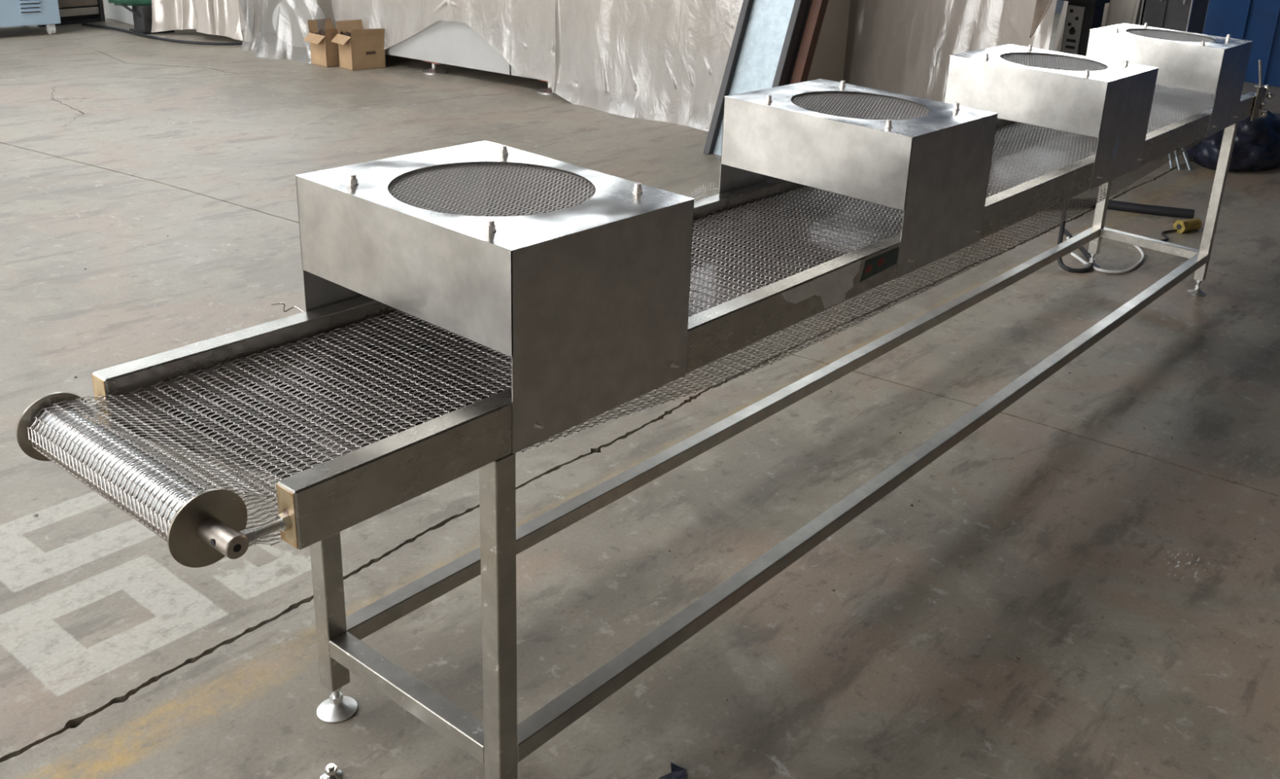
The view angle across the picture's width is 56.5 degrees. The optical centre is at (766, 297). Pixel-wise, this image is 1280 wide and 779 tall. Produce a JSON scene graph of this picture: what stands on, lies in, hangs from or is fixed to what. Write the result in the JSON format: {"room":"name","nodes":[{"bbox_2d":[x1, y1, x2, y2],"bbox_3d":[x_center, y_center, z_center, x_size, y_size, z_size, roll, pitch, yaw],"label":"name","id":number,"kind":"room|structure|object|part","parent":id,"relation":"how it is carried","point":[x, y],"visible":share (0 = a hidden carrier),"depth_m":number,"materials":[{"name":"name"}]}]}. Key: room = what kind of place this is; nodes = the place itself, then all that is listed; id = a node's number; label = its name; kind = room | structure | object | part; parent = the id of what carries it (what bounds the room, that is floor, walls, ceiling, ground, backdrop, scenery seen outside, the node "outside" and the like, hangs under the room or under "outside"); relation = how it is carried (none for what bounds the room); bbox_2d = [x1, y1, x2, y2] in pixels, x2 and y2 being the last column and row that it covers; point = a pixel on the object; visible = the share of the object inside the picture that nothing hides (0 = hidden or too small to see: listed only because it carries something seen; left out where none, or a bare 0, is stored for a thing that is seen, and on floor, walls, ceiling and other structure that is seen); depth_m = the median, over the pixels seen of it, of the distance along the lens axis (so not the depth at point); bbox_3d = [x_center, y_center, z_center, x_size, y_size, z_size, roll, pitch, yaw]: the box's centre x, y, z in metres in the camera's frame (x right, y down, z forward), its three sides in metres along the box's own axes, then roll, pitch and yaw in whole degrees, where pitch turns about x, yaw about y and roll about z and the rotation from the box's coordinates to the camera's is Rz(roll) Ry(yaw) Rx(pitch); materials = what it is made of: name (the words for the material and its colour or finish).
{"room":"factory floor","nodes":[
{"label":"factory floor","id":0,"kind":"room"},
{"bbox_2d":[0,0,1279,778],"bbox_3d":[-0.397,-0.418,6.484,23.000,0.061,24.000,18,25,32],"label":"floor","id":1,"kind":"structure","parent":0,"point":[120,658],"depth_m":3.58,"materials":[{"name":"concrete"}]},
{"bbox_2d":[0,0,61,34],"bbox_3d":[-6.591,-2.852,9.813,0.616,1.300,0.970,18,25,32],"label":"cabinet","id":2,"kind":"object","parent":1,"relation":"on","point":[13,13],"visible":1,"depth_m":10.00,"materials":[{"name":"metal"}]},
{"bbox_2d":[18,1,39,4],"bbox_3d":[-6.228,-2.494,9.972,0.016,0.010,0.160,18,25,32],"label":"vent","id":3,"kind":"object","parent":2,"relation":"attached to","point":[20,2],"depth_m":9.97,"materials":[{"name":"metal"}]},
{"bbox_2d":[19,5,40,8],"bbox_3d":[-6.230,-2.462,9.984,0.016,0.010,0.160,18,25,32],"label":"vent","id":4,"kind":"object","parent":2,"relation":"attached to","point":[20,6],"depth_m":9.98,"materials":[{"name":"metal"}]},
{"bbox_2d":[20,9,40,12],"bbox_3d":[-6.232,-2.429,9.997,0.016,0.010,0.160,18,25,32],"label":"vent","id":5,"kind":"object","parent":2,"relation":"attached to","point":[21,11],"depth_m":10.00,"materials":[{"name":"metal"}]},
{"bbox_2d":[37,0,105,26],"bbox_3d":[-6.327,-2.794,10.680,0.080,0.620,0.600,14,23,25],"label":"rack","id":6,"kind":"object","parent":1,"relation":"on","point":[71,11],"visible":0.67,"depth_m":10.82,"materials":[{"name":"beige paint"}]},
{"bbox_3d":[-6.197,-2.872,10.915,0.080,0.620,0.040,14,23,25],"label":"rack post","id":7,"kind":"part","parent":6,"relation":"part of","materials":[{"name":"black metal"}]},
{"bbox_2d":[104,0,133,25],"bbox_3d":[-5.733,-3.322,11.091,0.580,1.400,0.820,18,25,32],"label":"cabinet","id":8,"kind":"object","parent":1,"relation":"on","point":[117,13],"visible":0.25,"depth_m":11.01,"materials":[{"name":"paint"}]},
{"bbox_2d":[108,0,174,34],"bbox_3d":[-5.573,-2.636,10.584,0.595,0.497,0.325,-9,24,-32],"label":"motor","id":9,"kind":"object","parent":1,"relation":"on","point":[141,10],"visible":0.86,"depth_m":10.52,"materials":[{"name":"grey paint"}]},
{"bbox_3d":[-5.546,-2.742,10.552,0.528,0.260,0.260,-6,23,-26],"label":"motor","id":10,"kind":"part","parent":9,"relation":"part of","materials":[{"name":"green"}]},
{"bbox_3d":[-5.564,-2.417,10.683,0.240,0.020,0.290,18,25,32],"label":"stand plate","id":11,"kind":"part","parent":9,"relation":"part of","materials":[{"name":"grey metal"}]},
{"bbox_2d":[80,22,253,45],"bbox_3d":[-5.388,-2.312,10.407,1.730,0.025,0.305,8,21,10],"label":"hose","id":12,"kind":"object","parent":1,"relation":"on","point":[82,24],"visible":0.99,"depth_m":10.30,"materials":[{"name":"black rubber"}]},
{"bbox_2d":[151,0,257,44],"bbox_3d":[-4.905,-2.948,10.485,1.217,1.200,0.579,8,21,11],"label":"plastic sheet","id":13,"kind":"object","parent":1,"relation":"on","point":[212,17],"visible":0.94,"depth_m":10.42,"materials":[{"name":"white plastic"}]},
{"bbox_2d":[238,0,268,54],"bbox_3d":[-4.120,-2.685,9.968,1.692,1.220,0.724,7,21,7],"label":"plastic sheet","id":14,"kind":"object","parent":1,"relation":"on","point":[260,41],"visible":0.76,"depth_m":10.26,"materials":[{"name":"white plastic"}]},
{"bbox_2d":[257,0,279,32],"bbox_3d":[-4.674,-3.055,10.829,0.900,1.070,0.900,18,25,32],"label":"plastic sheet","id":15,"kind":"object","parent":1,"relation":"on","point":[270,5],"visible":0.2,"depth_m":10.56,"materials":[{"name":"beige paint"}]},
{"bbox_2d":[272,0,325,54],"bbox_3d":[-3.956,-2.306,10.002,0.420,0.510,0.224,-4,22,-20],"label":"reel","id":16,"kind":"object","parent":1,"relation":"on","point":[291,18],"visible":0.74,"depth_m":9.88,"materials":[{"name":"white paint"}]},
{"bbox_3d":[-4.091,-2.200,10.066,0.040,0.250,0.038,18,25,32],"label":"leg","id":17,"kind":"part","parent":16,"relation":"part of","materials":[{"name":"grey paint"}]},
{"bbox_2d":[306,0,333,48],"bbox_3d":[-3.636,-2.811,10.498,0.850,1.150,0.900,18,25,32],"label":"crate","id":18,"kind":"object","parent":1,"relation":"on","point":[326,5],"visible":0.02,"depth_m":10.22,"materials":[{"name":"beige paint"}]},
{"bbox_2d":[303,18,339,67],"bbox_3d":[-3.620,-2.112,9.780,0.252,0.350,0.375,17,24,31],"label":"cardboard box","id":19,"kind":"object","parent":1,"relation":"on","point":[324,52],"visible":0.72,"depth_m":9.70,"materials":[{"name":"brown cardboard"}]},
{"bbox_2d":[320,762,342,778],"bbox_3d":[-0.917,0.996,2.485,0.044,0.030,0.044,18,25,32],"label":"loose foot","id":20,"kind":"object","parent":1,"relation":"on","point":[331,771],"visible":1,"depth_m":2.48,"materials":[{"name":"silver metal"}]},
{"bbox_2d":[331,19,386,71],"bbox_3d":[-3.346,-2.086,9.737,0.232,0.370,0.445,19,25,35],"label":"cardboard box","id":21,"kind":"object","parent":1,"relation":"on","point":[359,48],"visible":0.99,"depth_m":9.67,"materials":[{"name":"brown cardboard"}]},
{"bbox_2d":[385,0,850,94],"bbox_3d":[-1.438,-2.531,9.400,4.053,1.700,1.313,15,23,27],"label":"machine","id":22,"kind":"object","parent":1,"relation":"on","point":[446,42],"visible":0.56,"depth_m":9.46,"materials":[{"name":"beige paint"}]},
{"bbox_3d":[-2.743,-2.131,9.647,1.587,0.400,0.029,13,22,22],"label":"panel","id":23,"kind":"part","parent":22,"relation":"part of","materials":[{"name":"grey paint"}]},
{"bbox_3d":[-1.029,-1.738,8.936,2.178,0.400,0.029,13,22,22],"label":"panel","id":24,"kind":"part","parent":22,"relation":"part of","materials":[{"name":"grey paint"}]},
{"bbox_2d":[331,0,743,131],"bbox_3d":[-1.772,-2.370,9.091,4.028,1.570,0.514,14,23,25],"label":"plastic sheet","id":25,"kind":"object","parent":22,"relation":"on","point":[661,60],"visible":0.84,"depth_m":8.75,"materials":[{"name":"white plastic"}]},
{"bbox_2d":[16,22,1273,778],"bbox_3d":[0.624,-0.125,4.025,1.007,1.263,5.596,16,24,29],"label":"conveyor","id":26,"kind":"object","parent":1,"relation":"on","point":[469,307],"visible":1,"depth_m":2.41,"materials":[{"name":"metal"}]},
{"bbox_3d":[-0.942,0.498,2.514,0.047,0.787,0.047,18,25,32],"label":"leg","id":27,"kind":"part","parent":26,"relation":"part of","materials":[{"name":"metal"}]},
{"bbox_2d":[294,140,694,453],"bbox_3d":[-0.536,-0.046,2.353,0.637,0.397,0.474,18,25,32],"label":"hood","id":28,"kind":"object","parent":26,"relation":"attached to","point":[554,293],"depth_m":2.21,"materials":[{"name":"silver metal"}]},
{"bbox_3d":[-0.503,0.640,2.221,0.047,0.787,0.047,18,25,32],"label":"leg","id":29,"kind":"part","parent":26,"relation":"part of","materials":[{"name":"metal"}]},
{"bbox_2d":[111,97,1208,478],"bbox_3d":[0.579,-0.333,3.884,0.503,0.003,5.120,18,25,32],"label":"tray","id":30,"kind":"object","parent":26,"relation":"on","point":[451,346],"depth_m":2.30,"materials":[{"name":"metal"}]},
{"bbox_3d":[0.369,0.206,4.336,0.047,0.044,4.446,18,25,32],"label":"floor rail","id":31,"kind":"part","parent":26,"relation":"part of","materials":[{"name":"metal"}]},
{"bbox_2d":[719,79,997,278],"bbox_3d":[0.256,-0.374,3.381,0.637,0.397,0.487,18,25,32],"label":"hood","id":32,"kind":"object","parent":26,"relation":"attached to","point":[787,147],"depth_m":3.25,"materials":[{"name":"silver metal"}]},
{"bbox_3d":[0.808,0.348,4.042,0.047,0.044,4.446,18,25,32],"label":"floor rail","id":33,"kind":"part","parent":26,"relation":"part of","materials":[{"name":"metal"}]},
{"bbox_2d":[864,264,871,273],"bbox_3d":[0.256,-0.072,2.966,0.001,0.022,0.036,18,25,32],"label":"light","id":34,"kind":"object","parent":26,"relation":"attached to","point":[868,268],"depth_m":2.96,"materials":[{"name":"red plastic"}]},
{"bbox_2d":[877,257,884,266],"bbox_3d":[0.292,-0.092,3.010,0.001,0.022,0.036,18,25,32],"label":"light","id":35,"kind":"object","parent":26,"relation":"attached to","point":[881,261],"depth_m":3.01,"materials":[{"name":"red plastic"}]},
{"bbox_2d":[944,44,1159,190],"bbox_3d":[1.050,-0.702,4.412,0.637,0.397,0.508,18,25,32],"label":"hood","id":36,"kind":"object","parent":26,"relation":"attached to","point":[1110,101],"depth_m":4.25,"materials":[{"name":"silver metal"}]},
{"bbox_3d":[1.718,-0.601,5.964,0.047,0.787,0.047,18,25,32],"label":"leg","id":37,"kind":"part","parent":26,"relation":"part of","materials":[{"name":"metal"}]},
{"bbox_2d":[1085,22,1252,136],"bbox_3d":[1.823,-1.021,5.413,0.637,0.397,0.431,18,25,32],"label":"hood","id":38,"kind":"object","parent":26,"relation":"attached to","point":[1208,64],"depth_m":5.24,"materials":[{"name":"silver metal"}]},
{"bbox_3d":[2.157,-0.458,5.671,0.047,0.787,0.047,18,25,32],"label":"leg","id":39,"kind":"part","parent":26,"relation":"part of","materials":[{"name":"metal"}]},
{"bbox_3d":[2.389,-0.945,5.725,0.010,0.160,0.150,18,25,32],"label":"drive plate","id":40,"kind":"part","parent":26,"relation":"part of","materials":[{"name":"metal"}]},
{"bbox_3d":[2.395,-1.014,5.727,0.072,0.275,0.020,10,21,14],"label":"crank lever","id":41,"kind":"part","parent":26,"relation":"part of","materials":[{"name":"metal"}]},
{"bbox_3d":[2.397,-1.016,5.702,0.076,0.032,0.031,18,25,32],"label":"knob","id":42,"kind":"part","parent":26,"relation":"part of","materials":[{"name":"metal"}]},
{"bbox_3d":[2.393,-0.898,5.743,0.086,0.032,0.031,18,25,32],"label":"knob","id":43,"kind":"part","parent":26,"relation":"part of","materials":[{"name":"metal"}]},
{"bbox_3d":[2.400,-0.948,5.748,0.066,0.032,0.031,18,25,32],"label":"knob","id":44,"kind":"part","parent":26,"relation":"part of","materials":[{"name":"metal"}]},
{"bbox_3d":[2.413,-0.982,5.727,0.091,0.032,0.031,18,25,32],"label":"knob","id":45,"kind":"part","parent":26,"relation":"part of","materials":[{"name":"metal"}]},
{"bbox_2d":[658,761,685,778],"bbox_3d":[-0.202,1.032,2.555,0.062,0.008,0.069,-4,22,-22],"label":"scrap","id":46,"kind":"object","parent":1,"relation":"on","point":[677,771],"visible":1,"depth_m":2.56,"materials":[{"name":"grey metal"}]},
{"bbox_2d":[702,0,828,155],"bbox_3d":[0.112,-1.882,7.688,0.535,1.900,0.863,18,25,32],"label":"metal panel","id":47,"kind":"object","parent":1,"relation":"on","point":[774,44],"visible":0.52,"depth_m":7.67,"materials":[{"name":"grey paint"}]},
{"bbox_3d":[-0.119,-1.930,7.771,0.050,1.900,0.741,18,25,32],"label":"rail","id":48,"kind":"part","parent":47,"relation":"part of","materials":[{"name":"grey metal"}]},
{"bbox_3d":[0.202,-1.826,7.556,0.050,1.900,0.741,18,25,32],"label":"rail","id":49,"kind":"part","parent":47,"relation":"part of","materials":[{"name":"grey paint"}]},
{"bbox_3d":[0.122,-1.951,7.731,0.400,1.800,0.750,18,25,32],"label":"plate","id":50,"kind":"part","parent":47,"relation":"part of","materials":[{"name":"grey paint"}]},
{"bbox_3d":[0.325,-1.834,7.602,0.075,1.900,0.742,18,25,32],"label":"post","id":51,"kind":"part","parent":47,"relation":"part of","materials":[{"name":"brown metal"}]},
{"bbox_2d":[1060,0,1110,56],"bbox_3d":[2.427,-2.212,9.023,0.280,1.900,0.300,18,25,32],"label":"column","id":52,"kind":"structure","parent":1,"relation":"on","point":[1082,15],"depth_m":8.98,"materials":[{"name":"metal"}]},
{"bbox_2d":[1029,0,1052,38],"bbox_3d":[2.096,-2.232,8.373,0.149,0.677,1.226,12,22,20],"label":"guard","id":53,"kind":"object","parent":52,"relation":"attached to","point":[1040,11],"visible":1,"depth_m":7.94,"materials":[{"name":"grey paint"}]},
{"bbox_3d":[2.329,-1.898,9.066,0.130,0.670,0.018,18,25,32],"label":"control plate","id":54,"kind":"part","parent":52,"relation":"part of","materials":[{"name":"grey paint"}]},
{"bbox_2d":[1052,0,1140,52],"bbox_3d":[2.947,-2.456,10.175,1.114,1.620,0.663,18,25,32],"label":"plastic sheet","id":55,"kind":"object","parent":1,"relation":"on","point":[1117,11],"visible":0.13,"depth_m":10.02,"materials":[{"name":"white plastic"}]},
{"bbox_2d":[1066,232,1144,273],"bbox_3d":[1.833,-0.245,6.352,0.403,0.015,0.697,7,21,7],"label":"cable","id":56,"kind":"object","parent":1,"relation":"on","point":[1139,248],"visible":0.61,"depth_m":6.14,"materials":[{"name":"white plastic"}]},
{"bbox_2d":[1050,198,1194,218],"bbox_3d":[2.018,-0.552,7.144,1.127,0.055,0.201,2,21,-6],"label":"hose","id":57,"kind":"object","parent":1,"relation":"on","point":[1113,205],"visible":0.62,"depth_m":7.14,"materials":[{"name":"rubber"}]},
{"bbox_2d":[1134,0,1146,26],"bbox_3d":[3.417,-2.862,10.878,0.342,1.850,0.540,18,25,32],"label":"post","id":58,"kind":"object","parent":1,"relation":"on","point":[1140,11],"visible":0.02,"depth_m":10.68,"materials":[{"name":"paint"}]},
{"bbox_3d":[3.270,-2.805,10.697,0.314,1.790,0.020,18,25,32],"label":"cabinet door","id":59,"kind":"part","parent":58,"relation":"part of","materials":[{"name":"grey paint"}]},
{"bbox_2d":[1160,229,1177,241],"bbox_3d":[2.281,-0.358,6.738,0.075,0.016,0.334,18,25,32],"label":"cable","id":60,"kind":"object","parent":1,"relation":"on","point":[1166,238],"visible":0.88,"depth_m":6.76,"materials":[{"name":"black rubber"}]},
{"bbox_2d":[1168,152,1173,168],"bbox_3d":[2.855,-1.022,8.362,0.024,0.209,0.103,-9,24,-31],"label":"rod","id":61,"kind":"object","parent":1,"relation":"on","point":[1171,166],"visible":0.45,"depth_m":8.35,"materials":[{"name":"silver metal"}]},
{"bbox_2d":[1142,0,1208,34],"bbox_3d":[3.730,-2.760,10.669,0.422,1.850,0.540,18,25,32],"label":"tall cabinet","id":62,"kind":"object","parent":1,"relation":"on","point":[1184,15],"visible":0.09,"depth_m":10.56,"materials":[{"name":"grey metal"}]},
{"bbox_3d":[3.501,-2.730,10.543,0.189,1.790,0.020,18,25,32],"label":"cabinet door","id":63,"kind":"part","parent":62,"relation":"part of","materials":[{"name":"grey paint"}]},
{"bbox_3d":[3.665,-2.677,10.433,0.189,1.790,0.020,18,25,32],"label":"cabinet door","id":64,"kind":"part","parent":62,"relation":"part of","materials":[{"name":"grey paint"}]},
{"bbox_2d":[1173,151,1181,170],"bbox_3d":[2.893,-1.012,8.342,0.024,0.211,0.126,-11,26,-36],"label":"rod","id":65,"kind":"object","parent":1,"relation":"on","point":[1176,158],"visible":0.4,"depth_m":8.33,"materials":[{"name":"silver metal"}]},
{"bbox_2d":[1181,149,1191,170],"bbox_3d":[2.962,-1.018,8.372,0.024,0.213,0.153,-13,27,-39],"label":"rod","id":66,"kind":"object","parent":1,"relation":"on","point":[1184,153],"visible":0.66,"depth_m":8.36,"materials":[{"name":"silver metal"}]},
{"bbox_2d":[1173,217,1201,233],"bbox_3d":[2.450,-0.422,6.868,0.169,0.073,0.084,-10,25,-34],"label":"coupling","id":67,"kind":"object","parent":1,"relation":"on","point":[1182,226],"visible":1,"depth_m":6.83,"materials":[{"name":"yellow metal"}]},
{"bbox_2d":[1183,110,1279,172],"bbox_3d":[3.474,-1.221,8.694,0.726,0.423,1.155,18,25,32],"label":"sack","id":68,"kind":"object","parent":1,"relation":"on","point":[1256,147],"visible":0.53,"depth_m":8.36,"materials":[{"name":"plastic"}]},
{"bbox_2d":[1273,113,1279,117],"bbox_3d":[4.230,-1.346,9.523,0.410,0.180,0.400,18,25,32],"label":"crate","id":69,"kind":"object","parent":1,"relation":"on","point":[1277,115],"visible":0.12,"depth_m":9.65,"materials":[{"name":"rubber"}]},
{"bbox_3d":[1.127,-2.282,9.383,2.070,1.600,0.730,18,25,32],"label":"machine","id":70,"kind":"object","parent":1,"relation":"on","visible":0},
{"bbox_2d":[843,0,1057,102],"bbox_3d":[1.017,-2.216,9.015,2.629,1.720,0.593,18,25,32],"label":"plastic sheet","id":71,"kind":"object","parent":70,"relation":"on","point":[905,47],"visible":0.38,"depth_m":8.78,"materials":[{"name":"white plastic"}]},
{"bbox_2d":[1054,0,1209,34],"bbox_3d":[6.969,-7.426,14.395,23.300,8.500,0.300,18,25,32],"label":"wall","id":72,"kind":"structure","parent":0,"point":[1060,4],"depth_m":17.27,"materials":[{"name":"paint"}]},
{"bbox_2d":[1203,0,1279,87],"bbox_3d":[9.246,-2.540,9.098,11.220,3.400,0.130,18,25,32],"label":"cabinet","id":73,"kind":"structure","parent":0,"point":[1256,21],"depth_m":12.23,"materials":[{"name":"blue metal"}]}
]}

